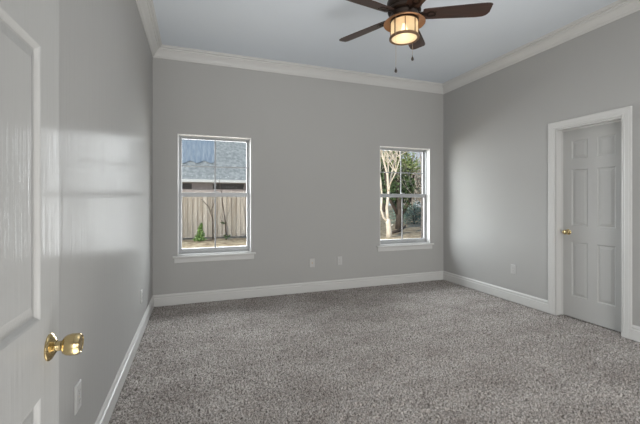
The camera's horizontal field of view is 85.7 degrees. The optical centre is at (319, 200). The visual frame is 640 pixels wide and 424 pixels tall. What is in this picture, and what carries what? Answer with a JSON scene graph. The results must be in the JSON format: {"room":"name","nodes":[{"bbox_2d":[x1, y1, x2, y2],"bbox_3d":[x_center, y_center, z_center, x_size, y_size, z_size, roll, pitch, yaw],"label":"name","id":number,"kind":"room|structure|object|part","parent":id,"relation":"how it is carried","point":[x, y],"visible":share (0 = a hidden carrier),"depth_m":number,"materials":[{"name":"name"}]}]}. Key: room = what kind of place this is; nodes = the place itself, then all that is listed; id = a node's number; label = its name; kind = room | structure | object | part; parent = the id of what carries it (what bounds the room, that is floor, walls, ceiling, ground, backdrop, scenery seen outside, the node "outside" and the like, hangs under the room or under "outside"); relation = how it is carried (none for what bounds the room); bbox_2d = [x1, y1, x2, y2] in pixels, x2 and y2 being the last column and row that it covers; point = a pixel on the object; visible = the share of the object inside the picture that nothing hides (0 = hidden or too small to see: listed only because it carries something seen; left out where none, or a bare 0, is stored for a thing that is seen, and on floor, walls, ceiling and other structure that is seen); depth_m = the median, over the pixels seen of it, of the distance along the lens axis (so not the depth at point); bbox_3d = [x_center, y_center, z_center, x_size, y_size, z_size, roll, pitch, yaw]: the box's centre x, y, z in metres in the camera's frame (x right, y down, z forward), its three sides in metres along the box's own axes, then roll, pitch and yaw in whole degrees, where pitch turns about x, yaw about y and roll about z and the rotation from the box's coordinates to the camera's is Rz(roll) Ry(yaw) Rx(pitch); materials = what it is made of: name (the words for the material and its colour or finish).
{"room":"empty bedroom","nodes":[
{"label":"empty bedroom","id":0,"kind":"room"},
{"bbox_2d":[59,0,152,423],"bbox_3d":[-0.747,-0.225,0.433,0.160,3.150,7.640,0,0,-20],"label":"wall","id":1,"kind":"structure","parent":0,"point":[106,59],"depth_m":1.85,"materials":[{"name":"grey paint"}]},
{"bbox_2d":[74,379,80,414],"bbox_3d":[-1.031,0.838,1.473,0.010,0.117,0.072,0,0,-20],"label":"outlet","id":2,"kind":"object","parent":1,"relation":"attached to","point":[77,389],"visible":1,"depth_m":1.45,"materials":[{"name":"grey plastic"}]},
{"bbox_2d":[95,296,153,423],"bbox_3d":[-1.236,1.183,2.050,0.016,0.133,4.265,0,0,-20],"label":"baseboard","id":3,"kind":"structure","parent":1,"relation":"attached to","point":[106,411],"depth_m":2.34,"materials":[{"name":"grey paint"}]},
{"bbox_2d":[136,0,161,56],"bbox_3d":[-0.646,-1.739,0.554,0.112,0.122,7.480,0,0,-20],"label":"trim","id":4,"kind":"structure","parent":1,"relation":"attached to","point":[146,8],"depth_m":3.40,"materials":[{"name":"grey paint"}]},
{"bbox_2d":[153,57,442,306],"bbox_3d":[-0.033,-0.225,4.835,4.486,3.150,0.160,0,0,-20],"label":"wall","id":5,"kind":"structure","parent":0,"point":[316,143],"depth_m":4.63,"materials":[{"name":"grey paint"}]},
{"bbox_2d":[172,134,255,263],"bbox_3d":[-1.334,-0.021,4.396,0.987,1.558,0.284,0,0,-20],"label":"window","id":6,"kind":"structure","parent":5,"relation":"in","point":[215,253],"depth_m":4.35,"materials":[{"name":"grey plastic"}]},
{"bbox_3d":[-1.343,-0.412,4.419,0.841,0.739,0.026,0,0,-20],"label":"sash","id":7,"kind":"part","parent":6,"relation":"part of","materials":[{"name":"clear glass"}]},
{"bbox_3d":[-1.331,0.276,4.386,0.841,0.745,0.026,0,0,-20],"label":"sash","id":8,"kind":"part","parent":6,"relation":"part of","materials":[{"name":"grey plastic"}]},
{"bbox_2d":[153,271,442,306],"bbox_3d":[-0.003,1.183,4.752,4.166,0.133,0.016,0,0,-20],"label":"baseboard","id":9,"kind":"structure","parent":5,"relation":"attached to","point":[271,290],"depth_m":4.59,"materials":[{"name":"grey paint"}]},
{"bbox_2d":[154,44,442,93],"bbox_3d":[0.013,-1.739,4.707,4.166,0.122,0.112,0,0,-20],"label":"trim","id":10,"kind":"structure","parent":5,"relation":"attached to","point":[170,52],"depth_m":4.56,"materials":[{"name":"grey paint"}]},
{"bbox_2d":[310,258,314,266],"bbox_3d":[-0.106,0.858,4.715,0.072,0.117,0.015,0,0,-20],"label":"cable plate","id":11,"kind":"object","parent":5,"relation":"attached to","point":[312,261],"visible":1,"depth_m":4.72,"materials":[{"name":"grey plastic"}]},
{"bbox_2d":[337,257,341,264],"bbox_3d":[0.278,0.853,4.856,0.072,0.117,0.010,0,0,-20],"label":"outlet","id":12,"kind":"object","parent":5,"relation":"attached to","point":[339,259],"visible":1,"depth_m":4.85,"materials":[{"name":"grey plastic"}]},
{"bbox_2d":[377,146,433,251],"bbox_3d":[1.260,-0.021,5.330,0.996,1.558,0.284,0,0,-20],"label":"window","id":13,"kind":"structure","parent":5,"relation":"in","point":[411,243],"depth_m":5.37,"materials":[{"name":"grey plastic"}]},
{"bbox_3d":[1.252,-0.412,5.353,0.850,0.739,0.026,0,0,-20],"label":"sash","id":14,"kind":"part","parent":13,"relation":"part of","materials":[{"name":"grey plastic"}]},
{"bbox_3d":[1.263,0.276,5.321,0.850,0.745,0.026,0,0,-20],"label":"sash","id":15,"kind":"part","parent":13,"relation":"part of","materials":[{"name":"grey plastic"}]},
{"bbox_2d":[108,280,639,423],"bbox_3d":[1.310,1.268,1.271,4.318,0.036,7.505,0,0,-20],"label":"floor","id":16,"kind":"structure","parent":0,"point":[438,351],"depth_m":2.67,"materials":[{"name":"carpet"}]},
{"bbox_2d":[153,0,617,82],"bbox_3d":[1.241,-1.900,1.297,4.486,0.200,7.920,0,0,-20],"label":"ceiling","id":17,"kind":"structure","parent":0,"point":[309,32],"depth_m":3.66,"materials":[{"name":"white paint"}]},
{"bbox_2d":[339,0,492,72],"bbox_3d":[0.643,-1.387,2.694,1.232,0.827,1.242,0,0,-20],"label":"ceiling fan","id":18,"kind":"object","parent":17,"relation":"hanging from","point":[404,22],"visible":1,"depth_m":2.66,"materials":[{"name":"brown wood"}]},
{"bbox_3d":[0.380,-1.459,2.994,0.506,0.006,0.141,0,13,43],"label":"blade","id":19,"kind":"part","parent":18,"relation":"part of","materials":[{"name":"brown wood"}]},
{"bbox_3d":[0.319,-1.459,2.537,0.506,0.006,0.141,0,13,-29],"label":"blade","id":20,"kind":"part","parent":18,"relation":"part of","materials":[{"name":"brown wood"}]},
{"bbox_3d":[0.665,-1.349,2.723,0.208,0.130,0.208,0,0,-20],"label":"lantern glass","id":21,"kind":"part","parent":18,"relation":"part of","materials":[{"name":"beige glass"}]},
{"bbox_2d":[392,33,416,43],"bbox_3d":[0.665,-1.274,2.723,0.198,0.009,0.198,0,0,-20],"label":"diffuser","id":22,"kind":"object","parent":18,"relation":"attached to","point":[397,38],"depth_m":2.71,"materials":[{"name":"white glass"}]},
{"bbox_3d":[0.736,-1.459,2.337,0.141,0.006,0.506,13,-2,-11],"label":"blade","id":23,"kind":"part","parent":18,"relation":"part of","materials":[{"name":"brown wood"}]},
{"bbox_3d":[0.835,-1.459,3.078,0.141,0.006,0.506,-14,-6,24],"label":"blade","id":24,"kind":"part","parent":18,"relation":"part of","materials":[{"name":"brown wood"}]},
{"bbox_3d":[1.054,-1.459,2.671,0.506,0.006,0.141,0,-13,7],"label":"blade","id":25,"kind":"part","parent":18,"relation":"part of","materials":[{"name":"brown wood"}]},
{"bbox_2d":[421,152,422,237],"bbox_3d":[-0.071,-0.200,4.942,4.486,3.400,0.061,0,0,-20],"label":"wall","id":26,"kind":"structure","parent":0,"point":[421,152],"depth_m":5.58,"materials":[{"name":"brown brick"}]},
{"bbox_2d":[443,10,639,341],"bbox_3d":[3.309,-0.225,1.893,0.130,3.150,7.640,0,0,-20],"label":"wall","id":27,"kind":"structure","parent":0,"point":[495,125],"depth_m":4.16,"materials":[{"name":"grey paint"}]},
{"bbox_2d":[443,271,547,312],"bbox_3d":[2.240,1.183,4.646,0.016,0.133,1.734,0,0,-20],"label":"baseboard","id":28,"kind":"structure","parent":27,"relation":"attached to","point":[540,304],"depth_m":4.44,"materials":[{"name":"grey paint"}]},
{"bbox_2d":[511,264,515,274],"bbox_3d":[2.383,0.852,4.259,0.010,0.117,0.072,0,0,-20],"label":"outlet","id":29,"kind":"object","parent":27,"relation":"attached to","point":[513,267],"visible":1,"depth_m":4.25,"materials":[{"name":"grey plastic"}]},
{"bbox_2d":[442,0,639,93],"bbox_3d":[3.168,-1.739,1.927,0.112,0.122,7.480,0,0,-20],"label":"trim","id":30,"kind":"structure","parent":27,"relation":"attached to","point":[614,11],"depth_m":3.74,"materials":[{"name":"grey paint"}]},
{"bbox_2d":[548,106,631,338],"bbox_3d":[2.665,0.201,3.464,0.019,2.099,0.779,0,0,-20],"label":"trim","id":31,"kind":"structure","parent":27,"relation":"attached to","point":[625,112],"depth_m":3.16,"materials":[{"name":"grey paint"}]},
{"bbox_2d":[562,121,620,331],"bbox_3d":[2.747,0.247,3.493,0.099,2.002,0.604,0,0,-20],"label":"door","id":32,"kind":"structure","parent":27,"relation":"in","point":[591,232],"depth_m":3.48,"materials":[{"name":"grey paint"}]},
{"bbox_2d":[631,325,639,341],"bbox_3d":[3.639,1.183,0.761,0.016,0.133,4.968,0,0,-20],"label":"baseboard","id":33,"kind":"structure","parent":27,"relation":"attached to","point":[635,331],"depth_m":3.06,"materials":[{"name":"white paint"}]},
{"bbox_3d":[-0.452,-0.265,0.005,0.104,3.070,0.115,0,0,-20],"label":"doorway","id":34,"kind":"structure","parent":0,"visible":0},
{"bbox_2d":[0,0,83,423],"bbox_3d":[-0.530,0.223,0.475,0.162,2.030,0.804,0,0,-20],"label":"door","id":35,"kind":"structure","parent":34,"relation":"attached to","point":[30,345],"depth_m":0.71,"materials":[{"name":"grey paint"}]},
{"bbox_3d":[-0.586,0.341,0.817,0.036,0.050,0.050,0,0,-20],"label":"knob","id":36,"kind":"part","parent":35,"relation":"part of","materials":[{"name":"gold metal"}]},
{"label":"outside","id":37,"kind":"structure","parent":0,"visible":0},
{"bbox_2d":[182,205,420,247],"bbox_3d":[-1.936,1.362,49.660,62.000,0.243,85.240,0,0,-20],"label":"ground","id":38,"kind":"structure","parent":37,"point":[411,230],"depth_m":12.55,"materials":[{"name":"brown soil"}]},
{"bbox_2d":[193,223,205,241],"bbox_3d":[-4.043,1.076,11.594,0.350,0.650,0.408,0,0,40],"label":"sapling","id":39,"kind":"object","parent":38,"relation":"on","point":[200,235],"visible":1,"depth_m":11.58,"materials":[{"name":"green plant"}]},
{"bbox_2d":[201,199,214,239],"bbox_3d":[-3.876,0.609,12.004,0.534,1.583,0.038,0,0,1],"label":"sapling","id":40,"kind":"object","parent":38,"relation":"on","point":[201,199],"visible":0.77,"depth_m":12.00,"materials":[{"name":"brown plant"}]},
{"bbox_2d":[182,139,245,192],"bbox_3d":[-14.692,-2.980,33.429,24.200,8.700,24.140,0,0,-20],"label":"house","id":41,"kind":"structure","parent":38,"relation":"on","point":[228,154],"depth_m":24.68,"materials":[{"name":"brick"}]},
{"bbox_3d":[-8.989,-0.950,23.235,0.687,0.380,0.012,0,0,-20],"label":"pane","id":42,"kind":"part","parent":41,"relation":"part of","materials":[{"name":"grey"}]},
{"bbox_2d":[182,140,213,162],"bbox_3d":[-9.957,-4.083,28.198,2.922,2.760,5.484,0,0,-20],"label":"tarp","id":43,"kind":"object","parent":41,"relation":"on","point":[197,151],"visible":0.87,"depth_m":27.99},
{"bbox_3d":[-6.401,-0.950,24.166,2.114,0.380,0.012,0,0,-20],"label":"pane","id":44,"kind":"part","parent":41,"relation":"part of","materials":[{"name":"grey"}]},
{"bbox_2d":[182,192,246,237],"bbox_3d":[-6.036,0.559,11.617,12.512,1.722,0.158,0,0,-20],"label":"wooden fence","id":45,"kind":"object","parent":38,"relation":"on","point":[195,211],"visible":0.17,"depth_m":12.35,"materials":[{"name":"brown wood"}]},
{"bbox_2d":[219,181,229,239],"bbox_3d":[-3.275,0.351,11.905,0.410,2.099,0.211,0,0,-20],"label":"bare sapling","id":46,"kind":"object","parent":38,"relation":"on","point":[225,222],"visible":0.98,"depth_m":11.88,"materials":[{"name":"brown plant"}]},
{"bbox_2d":[380,155,395,211],"bbox_3d":[7.560,-2.092,40.525,5.729,7.124,5.478,0,0,-20],"label":"tree","id":47,"kind":"object","parent":38,"relation":"on","point":[382,165],"visible":0.06,"depth_m":39.76,"materials":[{"name":"green plant"}]},
{"bbox_2d":[380,150,405,237],"bbox_3d":[2.485,-1.080,12.871,2.682,5.000,2.344,0,0,45],"label":"crape myrtle","id":48,"kind":"object","parent":38,"relation":"on","point":[387,220],"visible":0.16,"depth_m":12.66,"materials":[{"name":"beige plant"}]},
{"bbox_2d":[391,225,405,233],"bbox_3d":[3.231,1.199,14.088,0.982,0.341,0.357,0,0,-29],"label":"fallen branch","id":49,"kind":"object","parent":38,"relation":"on","point":[399,229],"visible":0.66,"depth_m":13.99,"materials":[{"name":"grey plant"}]},
{"bbox_2d":[380,150,420,228],"bbox_3d":[3.793,-1.152,16.613,2.394,5.165,1.663,0,0,-20],"label":"evergreen tree","id":50,"kind":"object","parent":38,"relation":"on","point":[396,206],"visible":0.58,"depth_m":16.42,"materials":[{"name":"green plant"}]},
{"bbox_2d":[389,202,420,223],"bbox_3d":[5.582,0.778,20.098,3.916,1.431,1.360,0,0,-20],"label":"hedge","id":51,"kind":"object","parent":38,"relation":"on","point":[411,213],"visible":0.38,"depth_m":19.85,"materials":[{"name":"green plant"}]},
{"bbox_2d":[393,154,420,201],"bbox_3d":[4.280,-1.180,14.188,3.353,5.218,3.055,0,0,21],"label":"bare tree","id":52,"kind":"object","parent":38,"relation":"on","point":[420,154],"visible":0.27,"depth_m":14.34,"materials":[{"name":"grey plant"}]},
{"bbox_2d":[404,166,420,220],"bbox_3d":[6.392,-0.453,22.974,2.185,3.770,1.658,0,0,-20],"label":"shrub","id":53,"kind":"object","parent":38,"relation":"on","point":[417,183],"visible":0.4,"depth_m":22.91,"materials":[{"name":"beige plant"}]},
{"bbox_2d":[407,163,420,202],"bbox_3d":[11.842,-1.675,37.971,4.481,6.290,3.772,0,0,4],"label":"tree","id":54,"kind":"object","parent":38,"relation":"on","point":[419,163],"visible":0.06,"depth_m":37.66,"materials":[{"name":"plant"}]}
]}

